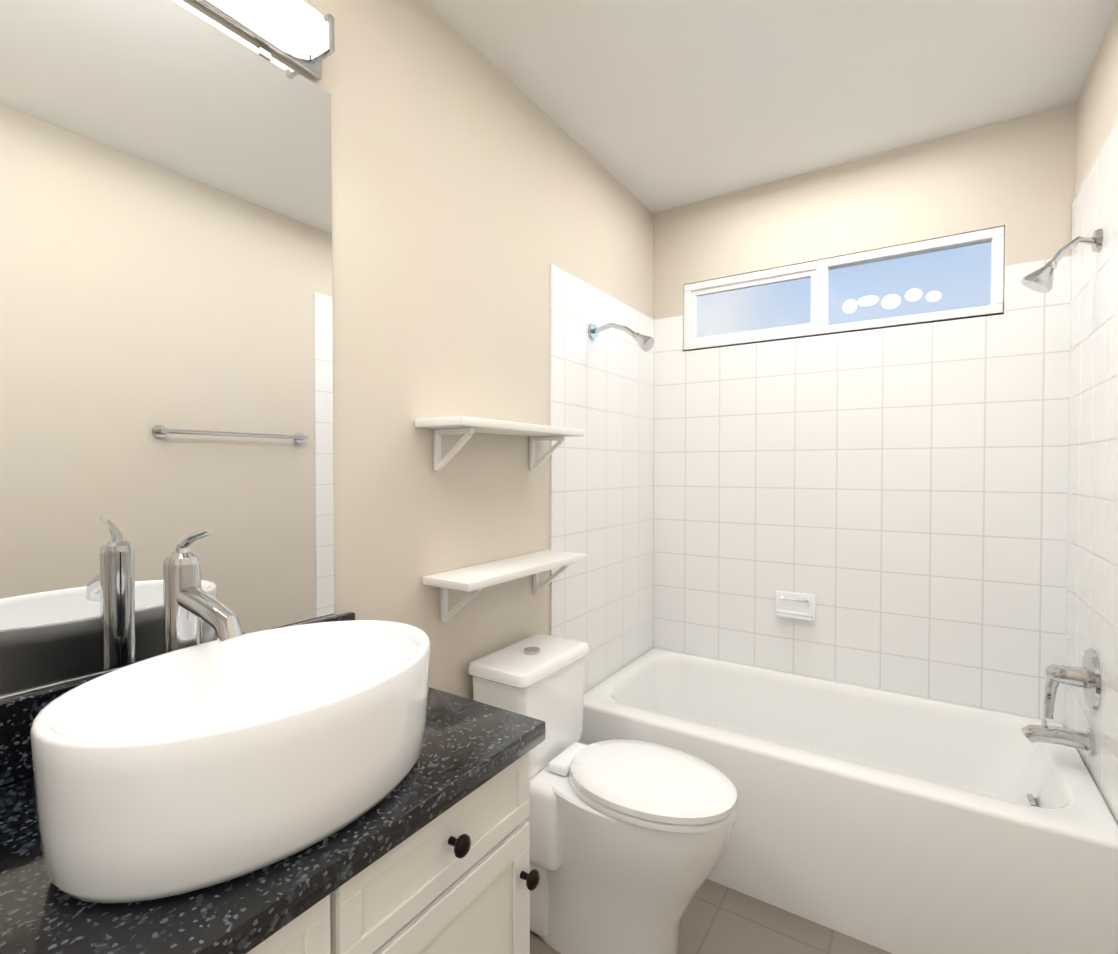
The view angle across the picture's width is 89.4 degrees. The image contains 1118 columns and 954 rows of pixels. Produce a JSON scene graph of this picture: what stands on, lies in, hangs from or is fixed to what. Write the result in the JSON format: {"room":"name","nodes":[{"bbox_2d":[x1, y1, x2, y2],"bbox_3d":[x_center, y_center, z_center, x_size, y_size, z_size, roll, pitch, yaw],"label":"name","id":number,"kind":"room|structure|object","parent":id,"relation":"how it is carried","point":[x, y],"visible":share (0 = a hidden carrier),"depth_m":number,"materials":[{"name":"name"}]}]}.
{"room":"bathroom","nodes":[
{"label":"bathroom","id":0,"kind":"room"},
{"bbox_2d":[182,0,652,699],"bbox_3d":[-0.486,0.028,1.403,0.120,2.550,3.510,1,1,33],"label":"wall","id":1,"kind":"structure","parent":0,"point":[474,192],"depth_m":1.55,"materials":[{"name":"paint"}]},
{"bbox_2d":[0,0,335,700],"bbox_3d":[-0.846,-0.260,0.724,0.010,1.160,1.266,1,1,33],"label":"vanity mirror","id":2,"kind":"object","parent":1,"relation":"attached to","point":[166,343],"visible":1,"depth_m":0.96,"materials":[{"name":"clear glass"}]},
{"bbox_2d":[191,0,334,80],"bbox_3d":[-0.697,-0.906,0.877,0.082,0.115,0.770,1,1,33],"label":"sconce","id":3,"kind":"object","parent":1,"relation":"attached to","point":[299,34],"visible":1,"depth_m":1.11,"materials":[{"name":"white glass"}]},
{"bbox_2d":[415,416,583,470],"bbox_3d":[-0.145,-0.086,1.663,0.164,0.135,0.588,1,1,33],"label":"shelf","id":4,"kind":"object","parent":1,"relation":"attached to","point":[468,427],"visible":1,"depth_m":1.51,"materials":[{"name":"white wood"}]},
{"bbox_2d":[422,550,586,621],"bbox_3d":[-0.133,0.326,1.689,0.164,0.135,0.585,1,1,33],"label":"shelf","id":5,"kind":"object","parent":1,"relation":"attached to","point":[474,579],"visible":1,"depth_m":1.57,"materials":[{"name":"white wood"}]},
{"bbox_2d":[550,264,653,692],"bbox_3d":[0.212,0.268,2.366,0.008,2.040,0.885,1,1,33],"label":"wall tile","id":6,"kind":"structure","parent":1,"relation":"attached to","point":[601,472],"depth_m":2.29,"materials":[{"name":"white tile"}]},
{"bbox_2d":[588,322,653,351],"bbox_3d":[0.234,-0.530,2.130,0.273,0.141,0.064,1,1,40],"label":"shower head","id":7,"kind":"object","parent":6,"relation":"attached to","point":[645,343],"visible":1,"depth_m":2.10},
{"bbox_2d":[530,879,891,953],"bbox_3d":[0.203,1.360,0.977,1.764,0.100,3.510,1,1,33],"label":"floor","id":8,"kind":"structure","parent":0,"point":[717,918],"depth_m":1.61,"materials":[{"name":"tile"}]},
{"bbox_2d":[0,612,545,953],"bbox_3d":[-0.579,0.818,0.648,0.557,0.995,1.220,1,1,33],"label":"vanity cabinet","id":9,"kind":"object","parent":8,"relation":"on","point":[430,854],"visible":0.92,"depth_m":0.76,"materials":[{"name":"white"}]},
{"bbox_2d":[163,527,242,652],"bbox_3d":[-0.547,0.256,0.862,0.173,0.360,0.062,1,1,33],"label":"sink faucet","id":10,"kind":"object","parent":9,"relation":"on","point":[190,605],"visible":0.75,"depth_m":0.87,"materials":[{"name":"silver metal"}]},
{"bbox_2d":[30,620,429,902],"bbox_3d":[-0.403,0.348,0.788,0.364,0.178,0.494,1,1,33],"label":"vessel sink","id":11,"kind":"object","parent":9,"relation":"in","point":[192,768],"visible":1,"depth_m":0.64,"materials":[{"name":"white ceramic"}]},
{"bbox_2d":[468,634,736,953],"bbox_3d":[0.129,0.911,1.573,0.714,0.780,0.366,1,1,33],"label":"toilet","id":12,"kind":"object","parent":8,"relation":"on","point":[629,841],"visible":0.9,"depth_m":1.47,"materials":[{"name":"white ceramic"}]},
{"bbox_2d":[578,648,1117,953],"bbox_3d":[0.880,1.063,2.015,1.504,0.460,0.765,1,1,33],"label":"bathtub","id":13,"kind":"object","parent":8,"relation":"on","point":[893,822],"visible":0.85,"depth_m":1.65,"materials":[{"name":"white ceramic"}]},
{"bbox_2d":[425,0,1117,213],"bbox_3d":[0.203,-1.289,0.935,1.764,0.100,3.510,1,1,33],"label":"ceiling","id":14,"kind":"structure","parent":0,"point":[654,106],"depth_m":1.75,"materials":[{"name":"paint"}]},
{"bbox_2d":[653,102,1076,349],"bbox_3d":[1.126,0.013,2.378,1.524,2.550,0.120,1,1,33],"label":"wall","id":15,"kind":"structure","parent":0,"point":[1015,177],"depth_m":2.19,"materials":[{"name":"paint"}]},
{"bbox_2d":[684,314,999,350],"bbox_3d":[1.091,-0.584,2.344,1.187,0.006,0.058,1,1,33],"label":"window sill","id":16,"kind":"structure","parent":15,"relation":"attached to","point":[842,332],"depth_m":2.27,"materials":[{"name":"white plastic"}]},
{"bbox_2d":[684,226,1003,349],"bbox_3d":[1.096,-0.742,2.349,1.185,0.308,0.052,1,1,33],"label":"window","id":17,"kind":"structure","parent":15,"relation":"in","point":[817,271],"depth_m":2.31,"materials":[{"name":"white plastic"}]},
{"bbox_2d":[653,255,1071,725],"bbox_3d":[1.091,0.053,2.325,1.524,1.610,0.008,1,1,33],"label":"wall tile","id":18,"kind":"structure","parent":15,"relation":"attached to","point":[894,499],"depth_m":2.21,"materials":[{"name":"white tile"}]},
{"bbox_2d":[775,591,815,620],"bbox_3d":[0.984,0.543,2.364,0.160,0.110,0.054,1,1,33],"label":"soap dish","id":19,"kind":"object","parent":18,"relation":"attached to","point":[799,606],"visible":1,"depth_m":2.36,"materials":[{"name":"white ceramic"}]},
{"bbox_2d":[1075,3,1117,195],"bbox_3d":[0.893,0.043,0.509,0.120,2.550,3.510,1,1,33],"label":"wall","id":20,"kind":"structure","parent":0,"point":[1097,111],"depth_m":1.65,"materials":[{"name":"paint"}]},
{"bbox_2d":[1065,119,1117,824],"bbox_3d":[1.509,0.190,1.579,0.008,2.220,0.792,1,1,33],"label":"wall tile","id":21,"kind":"structure","parent":20,"relation":"attached to","point":[1092,587],"depth_m":1.60,"materials":[{"name":"white tile"}]},
{"bbox_2d":[1021,649,1100,755],"bbox_3d":[1.452,0.641,1.651,0.158,0.302,0.170,1,1,33],"label":"tub faucet","id":22,"kind":"object","parent":21,"relation":"attached to","point":[1086,676],"visible":1,"depth_m":1.62,"materials":[{"name":"silver metal"}]},
{"bbox_2d":[1021,228,1102,292],"bbox_3d":[1.447,-0.619,1.635,0.171,0.158,0.080,1,1,33],"label":"shower head","id":23,"kind":"object","parent":21,"relation":"attached to","point":[1040,279],"visible":1,"depth_m":1.63}
]}

